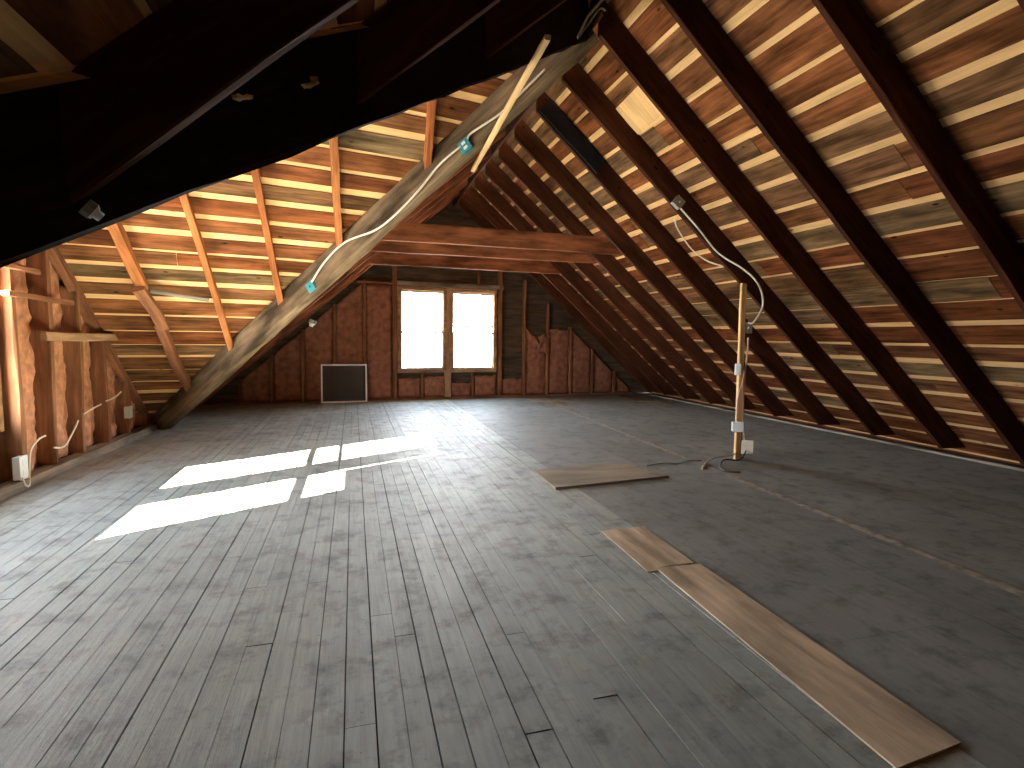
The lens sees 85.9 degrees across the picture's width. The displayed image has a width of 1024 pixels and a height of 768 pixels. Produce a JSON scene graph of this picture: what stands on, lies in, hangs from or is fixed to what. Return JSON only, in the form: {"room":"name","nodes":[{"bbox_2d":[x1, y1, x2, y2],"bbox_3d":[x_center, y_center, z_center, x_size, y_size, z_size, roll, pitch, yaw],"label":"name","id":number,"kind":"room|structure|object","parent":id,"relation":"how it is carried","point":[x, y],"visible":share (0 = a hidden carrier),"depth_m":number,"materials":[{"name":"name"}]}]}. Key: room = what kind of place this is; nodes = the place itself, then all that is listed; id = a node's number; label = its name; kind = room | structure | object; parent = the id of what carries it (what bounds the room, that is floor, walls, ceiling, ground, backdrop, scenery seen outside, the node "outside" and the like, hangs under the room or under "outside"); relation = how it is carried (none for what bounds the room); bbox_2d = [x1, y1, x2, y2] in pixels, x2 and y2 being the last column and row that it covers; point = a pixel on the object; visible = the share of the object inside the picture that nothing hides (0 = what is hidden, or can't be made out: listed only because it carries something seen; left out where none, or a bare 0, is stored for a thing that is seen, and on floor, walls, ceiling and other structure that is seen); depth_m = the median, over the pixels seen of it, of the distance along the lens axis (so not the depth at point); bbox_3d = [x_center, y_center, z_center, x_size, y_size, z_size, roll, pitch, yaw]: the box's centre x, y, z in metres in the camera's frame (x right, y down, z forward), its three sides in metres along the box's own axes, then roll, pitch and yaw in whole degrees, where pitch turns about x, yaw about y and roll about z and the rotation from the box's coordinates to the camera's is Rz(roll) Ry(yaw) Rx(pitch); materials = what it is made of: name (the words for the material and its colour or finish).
{"room":"unfinished attic","nodes":[
{"label":"unfinished attic","id":0,"kind":"room"},
{"bbox_2d":[0,426,138,483],"bbox_3d":[-4.280,-1.384,3.863,0.060,4.820,16.400,-1,5,-16],"label":"wall","id":1,"kind":"structure","parent":0,"point":[117,434],"depth_m":6.56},
{"bbox_2d":[13,258,37,470],"bbox_3d":[-4.523,-0.568,5.005,0.162,2.772,0.520,-1,5,-16],"label":"insulation batt","id":2,"kind":"object","parent":1,"relation":"attached to","point":[27,360],"visible":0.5,"depth_m":5.08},
{"bbox_2d":[49,260,68,457],"bbox_3d":[-4.681,-0.375,5.583,0.153,2.285,0.520,-1,5,-16],"label":"insulation batt","id":3,"kind":"object","parent":1,"relation":"attached to","point":[60,373],"visible":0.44,"depth_m":5.65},
{"bbox_2d":[59,284,94,447],"bbox_3d":[-4.850,-0.184,6.178,0.152,1.798,0.560,-1,5,-16],"label":"insulation batt","id":4,"kind":"object","parent":1,"relation":"attached to","point":[88,397],"visible":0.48,"depth_m":6.25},
{"bbox_2d":[106,358,116,436],"bbox_3d":[-5.033,0.021,6.807,0.151,1.277,0.590,-1,5,-16],"label":"insulation batt","id":5,"kind":"object","parent":1,"relation":"attached to","point":[111,374],"visible":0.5,"depth_m":6.86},
{"bbox_2d":[0,20,367,93],"bbox_3d":[-2.461,-1.177,2.461,3.204,4.727,7.921,3,5,26],"label":"ceiling","id":6,"kind":"structure","parent":0,"point":[54,72],"depth_m":1.49,"materials":[{"name":"brown wood"}]},
{"bbox_2d":[0,0,590,416],"bbox_3d":[-1.751,-1.140,2.592,7.203,4.832,13.311,-2,6,-27],"label":"ceiling","id":7,"kind":"structure","parent":0,"point":[374,157],"depth_m":5.84,"materials":[{"name":"brown wood"}]},
{"bbox_2d":[202,199,646,404],"bbox_3d":[-1.304,-2.006,12.411,10.866,4.646,0.136,-1,5,-22],"label":"wall","id":8,"kind":"structure","parent":0,"point":[537,298],"depth_m":12.79,"materials":[{"name":"wood"}]},
{"bbox_2d":[242,359,269,401],"bbox_3d":[-5.092,-0.088,10.948,0.515,0.868,0.069,-1,5,-22],"label":"insulation batt","id":9,"kind":"object","parent":8,"relation":"attached to","point":[255,386],"visible":1,"depth_m":10.94,"materials":[{"name":"paper"}]},
{"bbox_2d":[273,333,301,400],"bbox_3d":[-4.547,-0.355,11.143,0.535,1.381,0.070,-1,5,-22],"label":"insulation batt","id":10,"kind":"object","parent":8,"relation":"attached to","point":[287,369],"visible":1,"depth_m":11.13,"materials":[{"name":"paper"}]},
{"bbox_2d":[304,307,332,399],"bbox_3d":[-3.979,-0.635,11.346,0.567,1.920,0.068,-1,5,-22],"label":"insulation batt","id":11,"kind":"object","parent":8,"relation":"attached to","point":[318,339],"visible":0.83,"depth_m":11.32,"materials":[{"name":"paper"}]},
{"bbox_2d":[336,283,362,363],"bbox_3d":[-3.407,-0.906,11.552,0.546,2.441,0.071,-1,5,-22],"label":"insulation batt","id":12,"kind":"object","parent":8,"relation":"attached to","point":[349,310],"visible":0.71,"depth_m":11.51,"materials":[{"name":"paper"}]},
{"bbox_2d":[366,284,391,397],"bbox_3d":[-2.848,-0.902,11.779,0.546,2.410,0.075,-1,5,-22],"label":"insulation batt","id":13,"kind":"object","parent":8,"relation":"attached to","point":[378,297],"visible":0.97,"depth_m":11.76,"materials":[{"name":"paper"}]},
{"bbox_2d":[397,378,420,396],"bbox_3d":[-2.259,0.078,12.084,0.508,0.423,0.094,-1,5,-22],"label":"insulation batt","id":14,"kind":"object","parent":8,"relation":"attached to","point":[408,387],"visible":1,"depth_m":12.06,"materials":[{"name":"paper"}]},
{"bbox_2d":[397,286,446,372],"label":"window","id":15,"kind":"structure","parent":8,"relation":"in","point":[414,289],"depth_m":12.05,"materials":[{"name":"brown wood"}]},
{"bbox_2d":[423,376,443,396],"bbox_3d":[-1.737,0.050,12.294,0.508,0.458,0.090,-1,5,-22],"label":"insulation batt","id":16,"kind":"object","parent":8,"relation":"attached to","point":[432,386],"visible":1,"depth_m":12.27,"materials":[{"name":"paper"}]},
{"bbox_2d":[451,382,470,395],"bbox_3d":[-1.168,0.116,12.526,0.507,0.303,0.083,-1,5,-22],"label":"insulation batt","id":17,"kind":"object","parent":8,"relation":"attached to","point":[457,389],"visible":1,"depth_m":12.50,"materials":[{"name":"paper"}]},
{"bbox_2d":[450,288,496,371],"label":"window","id":18,"kind":"structure","parent":8,"relation":"in","point":[493,293],"depth_m":12.53,"materials":[{"name":"brown wood"}]},
{"bbox_2d":[474,375,495,394],"bbox_3d":[-0.622,0.021,12.740,0.557,0.471,0.083,-1,5,-22],"label":"insulation batt","id":19,"kind":"object","parent":8,"relation":"attached to","point":[483,385],"visible":1,"depth_m":12.72,"materials":[{"name":"paper"}]},
{"bbox_2d":[502,378,521,393],"bbox_3d":[-0.004,0.052,12.982,0.537,0.384,0.098,-1,5,-21],"label":"insulation batt","id":20,"kind":"object","parent":8,"relation":"attached to","point":[509,386],"visible":1,"depth_m":12.96,"materials":[{"name":"paper"}]},
{"bbox_2d":[452,0,605,206],"bbox_3d":[-0.297,-3.756,8.667,0.044,0.312,8.000,-1,5,-16],"label":"board","id":21,"kind":"object","parent":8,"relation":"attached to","point":[509,128],"visible":0.34,"depth_m":7.77,"materials":[{"name":"brown wood"}]},
{"bbox_2d":[525,328,544,393],"bbox_3d":[0.559,-0.549,13.149,0.552,1.569,0.114,-1,5,-22],"label":"insulation batt","id":22,"kind":"object","parent":8,"relation":"attached to","point":[535,364],"visible":0.98,"depth_m":13.15,"materials":[{"name":"paper"}]},
{"bbox_2d":[537,334,548,354],"bbox_3d":[0.740,-0.939,13.082,0.357,0.502,0.159,-1,5,-16],"label":"flap","id":23,"kind":"object","parent":22,"relation":"hanging from","point":[543,339],"visible":1,"depth_m":13.08,"materials":[{"name":"paper"}]},
{"bbox_2d":[548,328,568,392],"bbox_3d":[1.130,-0.569,13.373,0.570,1.586,0.120,-1,5,-22],"label":"insulation batt","id":24,"kind":"object","parent":8,"relation":"attached to","point":[558,339],"visible":0.98,"depth_m":13.37,"materials":[{"name":"paper"}]},
{"bbox_2d":[571,331,590,392],"bbox_3d":[1.702,-0.562,13.629,0.566,1.546,0.069,-1,5,-22],"label":"insulation batt","id":25,"kind":"object","parent":8,"relation":"attached to","point":[581,353],"visible":1,"depth_m":13.61,"materials":[{"name":"paper"}]},
{"bbox_2d":[593,353,611,391],"bbox_3d":[2.286,-0.306,13.887,0.586,1.008,0.068,-1,5,-22],"label":"insulation batt","id":26,"kind":"object","parent":8,"relation":"attached to","point":[602,377],"visible":1,"depth_m":13.86,"materials":[{"name":"paper"}]},
{"bbox_2d":[0,392,1023,767],"bbox_3d":[0.694,0.956,5.938,11.200,0.102,18.958,-1,5,-16],"label":"floor","id":27,"kind":"structure","parent":0,"point":[380,583],"depth_m":3.01,"materials":[{"name":"wood"}]},
{"bbox_2d":[0,423,156,501],"bbox_3d":[-4.399,0.865,5.075,0.166,0.113,6.000,-1,5,-16],"label":"plate","id":28,"kind":"object","parent":27,"relation":"on","point":[10,488],"visible":0.93,"depth_m":5.60,"materials":[{"name":"wood"}]},
{"bbox_2d":[0,267,26,480],"bbox_3d":[-4.393,-0.526,4.743,0.216,2.757,0.082,-1,5,-16],"label":"stud","id":29,"kind":"object","parent":28,"relation":"on","point":[13,440],"visible":0.7,"depth_m":4.78,"materials":[{"name":"brown wood"}]},
{"bbox_2d":[12,455,28,480],"bbox_3d":[-4.302,0.732,4.814,0.062,0.208,0.128,-1,5,-16],"label":"outlet box","id":30,"kind":"object","parent":29,"relation":"attached to","point":[19,463],"visible":1,"depth_m":4.77,"materials":[{"name":"white plastic"}]},
{"bbox_2d":[4,263,40,274],"bbox_3d":[-4.270,-1.008,4.736,0.073,0.059,0.700,-1,5,-16],"label":"board","id":31,"kind":"object","parent":29,"relation":"attached to","point":[13,266],"visible":0.82,"depth_m":4.80,"materials":[{"name":"brown wood"}]},
{"bbox_2d":[21,435,45,486],"bbox_3d":[-4.328,0.699,4.988,0.033,0.401,0.459,-1,5,-19],"label":"cable","id":32,"kind":"object","parent":29,"relation":"attached to","point":[39,438],"visible":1,"depth_m":4.90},
{"bbox_2d":[49,246,150,422],"bbox_3d":[-4.542,-1.394,5.369,0.108,4.442,5.243,-1,5,-16],"label":"rafter","id":33,"kind":"object","parent":29,"relation":"on","point":[59,263],"visible":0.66,"depth_m":6.20,"materials":[{"name":"brown wood"}]},
{"bbox_2d":[25,249,58,465],"bbox_3d":[-4.558,-0.333,5.319,0.218,2.270,0.077,-1,5,-16],"label":"stud","id":34,"kind":"object","parent":28,"relation":"on","point":[44,384],"visible":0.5,"depth_m":5.31,"materials":[{"name":"brown wood"}]},
{"bbox_2d":[0,290,74,305],"bbox_3d":[-4.377,-0.794,5.121,0.071,0.061,1.160,-1,5,-16],"label":"board","id":35,"kind":"object","parent":34,"relation":"attached to","point":[8,293],"visible":1,"depth_m":4.98,"materials":[{"name":"brown wood"}]},
{"bbox_2d":[40,331,117,340],"bbox_3d":[-4.613,-0.514,5.971,0.072,0.103,1.730,-1,5,-16],"label":"board","id":36,"kind":"object","parent":34,"relation":"attached to","point":[44,335],"visible":0.89,"depth_m":5.70,"materials":[{"name":"brown wood"}]},
{"bbox_2d":[59,286,85,453],"bbox_3d":[-4.720,-0.141,5.899,0.212,1.783,0.074,-1,5,-16],"label":"stud","id":37,"kind":"object","parent":28,"relation":"on","point":[73,351],"visible":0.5,"depth_m":5.88,"materials":[{"name":"brown wood"}]},
{"bbox_2d":[89,341,111,442],"bbox_3d":[-4.898,0.066,6.510,0.204,1.262,0.078,-1,5,-16],"label":"stud","id":38,"kind":"object","parent":28,"relation":"on","point":[98,377],"visible":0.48,"depth_m":6.50,"materials":[{"name":"brown wood"}]},
{"bbox_2d":[114,378,130,432],"bbox_3d":[-5.081,0.282,7.156,0.211,0.716,0.074,-1,5,-16],"label":"stud","id":39,"kind":"object","parent":28,"relation":"on","point":[123,399],"visible":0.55,"depth_m":7.13,"materials":[{"name":"brown wood"}]},
{"bbox_2d":[208,400,320,404],"bbox_3d":[-4.848,0.389,10.850,2.031,0.052,0.482,-1,5,-22],"label":"plate","id":40,"kind":"object","parent":27,"relation":"on","point":[305,401],"depth_m":10.95,"materials":[{"name":"brown wood"}]},
{"bbox_2d":[269,354,273,401],"bbox_3d":[-4.824,-0.120,11.036,0.067,0.945,0.127,-1,5,-16],"label":"stud","id":41,"kind":"object","parent":40,"relation":"on","point":[270,355],"visible":0.98,"depth_m":10.99,"materials":[{"name":"brown wood"}]},
{"bbox_2d":[301,329,304,400],"bbox_3d":[-4.269,-0.387,11.234,0.068,1.457,0.127,-1,5,-16],"label":"stud","id":42,"kind":"object","parent":40,"relation":"on","point":[302,330],"visible":1,"depth_m":11.18,"materials":[{"name":"brown wood"}]},
{"bbox_2d":[333,303,335,363],"bbox_3d":[-3.686,-0.667,11.442,0.068,1.996,0.132,-1,5,-16],"label":"stud","id":43,"kind":"object","parent":40,"relation":"on","point":[334,304],"visible":0.67,"depth_m":11.35,"materials":[{"name":"brown wood"}]},
{"bbox_2d":[363,279,365,363],"bbox_3d":[-3.123,-0.938,11.643,0.069,2.517,0.127,-1,5,-16],"label":"stud","id":44,"kind":"object","parent":40,"relation":"on","point":[364,284],"visible":0.7,"depth_m":11.55,"materials":[{"name":"brown wood"}]},
{"bbox_2d":[0,0,589,267],"bbox_3d":[-1.026,-1.056,2.050,0.128,4.692,7.496,3,5,27],"label":"beam","id":45,"kind":"structure","parent":27,"relation":"on","point":[283,119],"depth_m":2.03,"materials":[{"name":"wood"}]},
{"bbox_2d":[79,200,104,220],"bbox_3d":[-1.155,-0.478,1.510,0.059,0.057,0.050,-4,7,-41],"label":"holder","id":46,"kind":"object","parent":45,"relation":"attached to","point":[90,210],"visible":1,"depth_m":1.50,"materials":[{"name":"white plastic"}]},
{"bbox_2d":[88,207,104,220],"bbox_3d":[-1.146,-0.467,1.520,0.022,0.042,0.042,44,-8,-35],"label":"socket","id":47,"kind":"object","parent":46,"relation":"attached to","point":[95,213],"depth_m":1.51,"materials":[{"name":"white plastic"}]},
{"bbox_2d":[57,0,359,202],"bbox_3d":[0.040,-1.928,1.824,2.992,2.807,0.070,-1,5,-16],"label":"rafter","id":48,"kind":"object","parent":45,"relation":"attached to","point":[155,79],"visible":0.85,"depth_m":1.59,"materials":[{"name":"brown wood"}]},
{"bbox_2d":[356,0,500,103],"bbox_3d":[0.186,-2.353,2.720,2.198,2.113,0.065,-1,5,-16],"label":"rafter","id":49,"kind":"object","parent":45,"relation":"attached to","point":[399,35],"visible":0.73,"depth_m":2.56,"materials":[{"name":"brown wood"}]},
{"bbox_2d":[471,34,550,171],"bbox_3d":[-0.103,-2.395,5.005,0.050,0.175,2.652,-1,5,-15],"label":"stick","id":50,"kind":"object","parent":45,"relation":"attached to","point":[546,39],"visible":1,"depth_m":4.48,"materials":[{"name":"brown wood"}]},
{"bbox_2d":[486,0,565,58],"bbox_3d":[0.337,-2.774,3.610,1.415,1.420,0.070,-1,5,-15],"label":"rafter","id":51,"kind":"object","parent":45,"relation":"attached to","point":[506,20],"visible":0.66,"depth_m":3.53,"materials":[{"name":"brown wood"}]},
{"bbox_2d":[321,364,366,402],"bbox_3d":[-3.470,-0.013,11.382,0.923,0.790,0.088,-1,5,-22],"label":"screen","id":52,"kind":"object","parent":27,"relation":"on","point":[340,383],"visible":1,"depth_m":11.37,"materials":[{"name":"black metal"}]},
{"bbox_2d":[150,25,598,429],"bbox_3d":[-2.290,-1.335,6.622,6.670,4.605,0.175,3,5,23],"label":"beam","id":53,"kind":"structure","parent":27,"relation":"on","point":[266,325],"depth_m":6.21,"materials":[{"name":"wood"}]},
{"bbox_2d":[107,222,191,391],"bbox_3d":[-3.923,-1.566,5.412,0.195,3.742,4.426,0,5,-14],"label":"rafter","id":54,"kind":"object","parent":53,"relation":"attached to","point":[120,238],"visible":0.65,"depth_m":6.13,"materials":[{"name":"brown wood"}]},
{"bbox_2d":[150,289,208,301],"bbox_3d":[-3.782,-1.006,6.274,0.577,0.114,0.048,-3,6,-35],"label":"board","id":55,"kind":"object","parent":54,"relation":"on","point":[151,290],"visible":1,"depth_m":6.26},
{"bbox_2d":[179,194,232,350],"bbox_3d":[-3.222,-1.834,5.406,0.093,3.214,3.799,0,5,-15],"label":"rafter","id":56,"kind":"object","parent":53,"relation":"attached to","point":[185,200],"visible":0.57,"depth_m":6.06,"materials":[{"name":"brown wood"}]},
{"bbox_2d":[251,169,282,304],"bbox_3d":[-2.508,-2.111,5.370,0.098,2.638,3.114,0,5,-15],"label":"rafter","id":57,"kind":"object","parent":53,"relation":"attached to","point":[256,178],"visible":0.5,"depth_m":5.94,"materials":[{"name":"brown wood"}]},
{"bbox_2d":[329,137,342,249],"bbox_3d":[-1.731,-2.423,5.309,0.098,1.973,2.332,0,5,-14],"label":"rafter","id":58,"kind":"object","parent":53,"relation":"attached to","point":[333,143],"visible":0.5,"depth_m":5.74,"materials":[{"name":"brown wood"}]},
{"bbox_2d":[311,146,460,281],"bbox_3d":[-1.458,-1.829,6.107,2.037,1.337,0.033,3,5,24],"label":"cable","id":59,"kind":"object","parent":53,"relation":"attached to","point":[459,147],"visible":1,"depth_m":6.03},
{"bbox_2d":[364,147,490,255],"bbox_3d":[-2.512,-1.769,8.204,4.470,3.959,0.067,-1,5,-16],"label":"rafter","id":60,"kind":"object","parent":53,"relation":"attached to","point":[430,198],"visible":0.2,"depth_m":8.47,"materials":[{"name":"brown wood"}]},
{"bbox_2d":[371,241,594,262],"bbox_3d":[-0.359,-2.170,8.902,3.728,0.264,0.066,-1,5,-17],"label":"tie","id":61,"kind":"object","parent":60,"relation":"attached to","point":[385,246],"visible":0.56,"depth_m":8.84,"materials":[{"name":"brown wood"}]},
{"bbox_2d":[423,99,436,169],"bbox_3d":[-0.762,-2.805,5.253,0.098,1.188,1.385,0,5,-13],"label":"rafter","id":62,"kind":"object","parent":53,"relation":"attached to","point":[431,105],"visible":0.43,"depth_m":5.55,"materials":[{"name":"brown wood"}]},
{"bbox_2d":[457,136,473,154],"bbox_3d":[-0.475,-2.443,5.646,0.175,0.175,0.062,3,5,24],"label":"junction box","id":63,"kind":"object","parent":53,"relation":"attached to","point":[466,146],"visible":0.94,"depth_m":5.62,"materials":[{"name":"blue plastic"}]},
{"bbox_2d":[430,127,505,194],"bbox_3d":[-1.739,-2.167,7.450,3.392,3.027,0.067,-1,5,-16],"label":"rafter","id":64,"kind":"object","parent":53,"relation":"attached to","point":[502,133],"visible":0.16,"depth_m":7.70,"materials":[{"name":"brown wood"}]},
{"bbox_2d":[381,222,622,254],"bbox_3d":[-0.078,-2.082,7.894,3.708,0.261,0.067,-1,5,-17],"label":"tie","id":65,"kind":"object","parent":64,"relation":"attached to","point":[403,231],"visible":0.97,"depth_m":7.83,"materials":[{"name":"brown wood"}]},
{"bbox_2d":[467,68,545,139],"bbox_3d":[-0.069,-2.745,5.415,0.848,0.553,0.024,3,5,23],"label":"cable","id":66,"kind":"object","parent":53,"relation":"attached to","point":[544,69],"visible":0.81,"depth_m":5.44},
{"bbox_2d":[367,391,632,400],"bbox_3d":[0.027,0.294,12.765,6.627,0.052,0.449,-1,5,-22],"label":"plate","id":67,"kind":"object","parent":27,"relation":"on","point":[515,395],"depth_m":12.77,"materials":[{"name":"brown wood"}]},
{"bbox_2d":[392,265,396,397],"bbox_3d":[-2.532,-1.222,11.855,0.114,3.065,0.129,-1,5,-16],"label":"stud","id":68,"kind":"object","parent":67,"relation":"on","point":[394,268],"visible":0.87,"depth_m":11.81,"materials":[{"name":"brown wood"}]},
{"bbox_2d":[444,288,451,396],"bbox_3d":[-1.437,-0.923,12.315,0.161,2.420,0.117,-1,5,-16],"label":"stud","id":69,"kind":"object","parent":67,"relation":"on","point":[447,375],"visible":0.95,"depth_m":12.28,"materials":[{"name":"brown wood"}]},
{"bbox_2d":[496,271,502,394],"bbox_3d":[-0.290,-1.345,12.741,0.114,3.221,0.131,-1,5,-16],"label":"stud","id":70,"kind":"object","parent":67,"relation":"on","point":[499,273],"visible":0.79,"depth_m":12.70,"materials":[{"name":"brown wood"}]},
{"bbox_2d":[397,280,503,289],"bbox_3d":[-1.374,-2.185,12.192,2.563,0.109,0.043,-1,5,-22],"label":"header board","id":71,"kind":"object","parent":70,"relation":"attached to","point":[404,283],"visible":1,"depth_m":12.17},
{"bbox_2d":[522,280,526,394],"bbox_3d":[0.285,-1.088,12.994,0.068,2.683,0.130,-1,5,-16],"label":"stud","id":72,"kind":"object","parent":67,"relation":"on","point":[524,281],"visible":1,"depth_m":12.96,"materials":[{"name":"brown wood"}]},
{"bbox_2d":[544,304,549,393],"bbox_3d":[0.843,-0.840,13.240,0.067,2.161,0.129,-1,5,-16],"label":"stud","id":73,"kind":"object","parent":67,"relation":"on","point":[547,305],"visible":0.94,"depth_m":13.19,"materials":[{"name":"brown wood"}]},
{"bbox_2d":[567,327,571,392],"bbox_3d":[1.417,-0.583,13.494,0.067,1.622,0.130,-1,5,-16],"label":"stud","id":74,"kind":"object","parent":67,"relation":"on","point":[570,328],"visible":1,"depth_m":13.45,"materials":[{"name":"brown wood"}]},
{"bbox_2d":[526,397,572,406],"bbox_3d":[0.807,0.386,11.995,0.680,0.008,1.550,-1,5,-16],"label":"sheet","id":75,"kind":"object","parent":27,"relation":"on","point":[548,402],"visible":1,"depth_m":11.85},
{"bbox_2d":[534,462,668,489],"bbox_3d":[0.857,0.922,5.646,1.290,0.022,0.702,-1,5,-23],"label":"plywood sheet","id":76,"kind":"object","parent":27,"relation":"on","point":[558,478],"visible":1,"depth_m":5.56,"materials":[{"name":"wood"}]},
{"bbox_2d":[602,526,692,572],"bbox_3d":[0.901,1.097,3.707,0.380,0.006,0.730,-1,5,-16],"label":"strip","id":77,"kind":"object","parent":27,"relation":"on","point":[643,546],"visible":1,"depth_m":3.67,"materials":[{"name":"wood"}]},
{"bbox_2d":[733,283,746,458],"bbox_3d":[2.770,-0.180,6.674,0.082,2.121,0.660,3,5,20],"label":"post","id":78,"kind":"object","parent":27,"relation":"on","point":[743,287],"visible":0.89,"depth_m":6.67,"materials":[{"name":"brown wood"}]},
{"bbox_2d":[742,337,748,439],"bbox_3d":[2.808,0.053,6.629,0.051,1.227,0.412,3,5,21],"label":"cable","id":79,"kind":"object","parent":78,"relation":"attached to","point":[748,337],"visible":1,"depth_m":6.59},
{"bbox_2d":[741,439,752,453],"bbox_3d":[2.779,0.740,6.522,0.133,0.163,0.088,2,5,9],"label":"junction box","id":80,"kind":"object","parent":78,"relation":"attached to","point":[747,444],"visible":0.93,"depth_m":6.48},
{"bbox_2d":[559,407,1023,596],"bbox_3d":[2.037,0.864,6.621,0.113,0.007,9.415,0,5,-13],"label":"trim","id":81,"kind":"structure","parent":27,"relation":"on","point":[982,577],"depth_m":4.20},
{"bbox_2d":[656,564,960,767],"bbox_3d":[1.231,1.193,2.623,0.328,0.008,1.611,0,5,-14],"label":"plank","id":82,"kind":"object","parent":27,"relation":"on","point":[900,735],"visible":1,"depth_m":2.29,"materials":[{"name":"wood"}]},
{"bbox_2d":[638,392,1023,471],"bbox_3d":[5.462,0.895,6.725,0.069,0.047,15.700,-1,5,-16],"label":"trim","id":83,"kind":"structure","parent":27,"relation":"on","point":[792,423],"depth_m":7.92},
{"bbox_2d":[465,0,1023,465],"bbox_3d":[3.350,-1.373,6.069,5.714,4.976,16.400,-1,5,-16],"label":"ceiling","id":84,"kind":"structure","parent":0,"point":[965,58],"depth_m":5.14,"materials":[{"name":"brown wood"}]},
{"bbox_2d":[460,193,659,391],"bbox_3d":[1.307,-2.012,12.788,5.136,4.480,0.069,-1,5,-16],"label":"rafter","id":85,"kind":"object","parent":84,"relation":"attached to","point":[465,203],"visible":0.48,"depth_m":12.87,"materials":[{"name":"brown wood"}]},
{"bbox_2d":[466,185,678,394],"bbox_3d":[1.500,-1.954,12.117,5.136,4.480,0.070,-1,5,-16],"label":"rafter","id":86,"kind":"object","parent":84,"relation":"attached to","point":[495,218],"visible":0.77,"depth_m":12.19,"materials":[{"name":"brown wood"}]},
{"bbox_2d":[474,173,699,398],"bbox_3d":[1.737,-1.881,11.303,5.142,4.477,0.071,-1,5,-16],"label":"rafter","id":87,"kind":"object","parent":84,"relation":"attached to","point":[481,184],"visible":0.84,"depth_m":11.29,"materials":[{"name":"brown wood"}]},
{"bbox_2d":[369,252,560,273],"bbox_3d":[-0.806,-2.313,10.484,3.748,0.264,0.067,-1,5,-17],"label":"tie","id":88,"kind":"object","parent":87,"relation":"attached to","point":[385,258],"visible":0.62,"depth_m":10.43,"materials":[{"name":"brown wood"}]},
{"bbox_2d":[485,159,726,403],"bbox_3d":[1.985,-1.802,10.441,5.147,4.472,0.069,-1,5,-16],"label":"rafter","id":89,"kind":"object","parent":84,"relation":"attached to","point":[493,171],"visible":0.88,"depth_m":10.40,"materials":[{"name":"brown wood"}]},
{"bbox_2d":[498,141,756,408],"bbox_3d":[2.234,-1.726,9.578,5.143,4.472,0.069,-1,5,-16],"label":"rafter","id":90,"kind":"object","parent":84,"relation":"attached to","point":[507,155],"visible":0.87,"depth_m":9.46,"materials":[{"name":"brown wood"}]},
{"bbox_2d":[616,86,661,133],"bbox_3d":[1.383,-2.978,5.992,0.297,0.284,0.609,0,5,-14],"label":"plywood patch","id":91,"kind":"object","parent":84,"relation":"attached to","point":[637,110],"visible":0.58,"depth_m":5.99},
{"bbox_2d":[514,119,793,415],"bbox_3d":[2.481,-1.647,8.719,5.146,4.472,0.065,-1,5,-16],"label":"rafter","id":92,"kind":"object","parent":84,"relation":"attached to","point":[526,138],"visible":0.96,"depth_m":8.52,"materials":[{"name":"brown wood"}]},
{"bbox_2d":[536,92,839,424],"bbox_3d":[2.745,-1.568,7.811,5.137,4.479,0.071,-1,5,-16],"label":"rafter","id":93,"kind":"object","parent":84,"relation":"attached to","point":[613,184],"visible":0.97,"depth_m":7.75,"materials":[{"name":"brown wood"}]},
{"bbox_2d":[539,100,605,172],"bbox_3d":[0.783,-3.165,7.052,0.934,0.844,0.036,-1,5,-16],"label":"board","id":94,"kind":"object","parent":93,"relation":"attached to","point":[548,110],"visible":1,"depth_m":7.04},
{"bbox_2d":[561,63,895,434],"bbox_3d":[2.996,-1.486,6.929,5.143,4.472,0.070,-1,5,-16],"label":"rafter","id":95,"kind":"object","parent":84,"relation":"attached to","point":[575,79],"visible":0.97,"depth_m":6.74,"materials":[{"name":"brown wood"}]},
{"bbox_2d":[671,195,685,209],"bbox_3d":[1.950,-2.130,6.452,0.167,0.166,0.082,-1,5,-16],"label":"junction box","id":96,"kind":"object","parent":95,"relation":"attached to","point":[678,201],"visible":1,"depth_m":6.43,"materials":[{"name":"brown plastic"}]},
{"bbox_2d":[680,208,763,323],"bbox_3d":[2.533,-1.399,6.610,1.167,1.344,0.187,0,5,-5],"label":"cable","id":97,"kind":"object","parent":96,"relation":"hanging from","point":[681,209],"visible":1,"depth_m":6.61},
{"bbox_2d":[598,3,964,448],"bbox_3d":[3.256,-1.407,6.039,5.140,4.474,0.071,-1,5,-16],"label":"rafter","id":98,"kind":"object","parent":84,"relation":"attached to","point":[612,32],"visible":0.99,"depth_m":5.82,"materials":[{"name":"brown wood"}]},
{"bbox_2d":[660,0,1023,463],"bbox_3d":[3.501,-1.333,5.196,5.146,4.470,0.067,-1,5,-16],"label":"rafter","id":99,"kind":"object","parent":84,"relation":"attached to","point":[694,18],"visible":1,"depth_m":4.99,"materials":[{"name":"brown wood"}]},
{"bbox_2d":[811,0,1023,312],"bbox_3d":[3.774,-1.248,4.248,5.135,4.484,0.065,-1,5,-16],"label":"rafter","id":100,"kind":"object","parent":84,"relation":"attached to","point":[860,38],"visible":1,"depth_m":3.94,"materials":[{"name":"brown wood"}]},
{"bbox_3d":[-2.979,-1.532,8.404,7.285,0.071,8.202,-42,14,-9],"label":"ceiling","id":101,"kind":"structure","parent":0,"visible":0},
{"bbox_2d":[197,192,458,405],"bbox_3d":[-3.519,-1.794,10.679,5.023,4.382,0.069,-1,5,-16],"label":"rafter","id":102,"kind":"object","parent":101,"relation":"attached to","point":[351,280],"visible":0.48,"depth_m":10.54,"materials":[{"name":"brown wood"}]},
{"bbox_2d":[227,179,467,378],"bbox_3d":[-3.284,-1.721,9.868,5.034,4.372,0.072,-1,5,-16],"label":"rafter","id":103,"kind":"object","parent":101,"relation":"attached to","point":[425,215],"visible":0.36,"depth_m":9.92,"materials":[{"name":"brown wood"}]},
{"bbox_2d":[286,167,477,325],"bbox_3d":[-3.034,-1.643,9.007,5.023,4.382,0.072,-1,5,-16],"label":"rafter","id":104,"kind":"object","parent":101,"relation":"attached to","point":[466,176],"visible":0.33,"depth_m":9.27,"materials":[{"name":"brown wood"}]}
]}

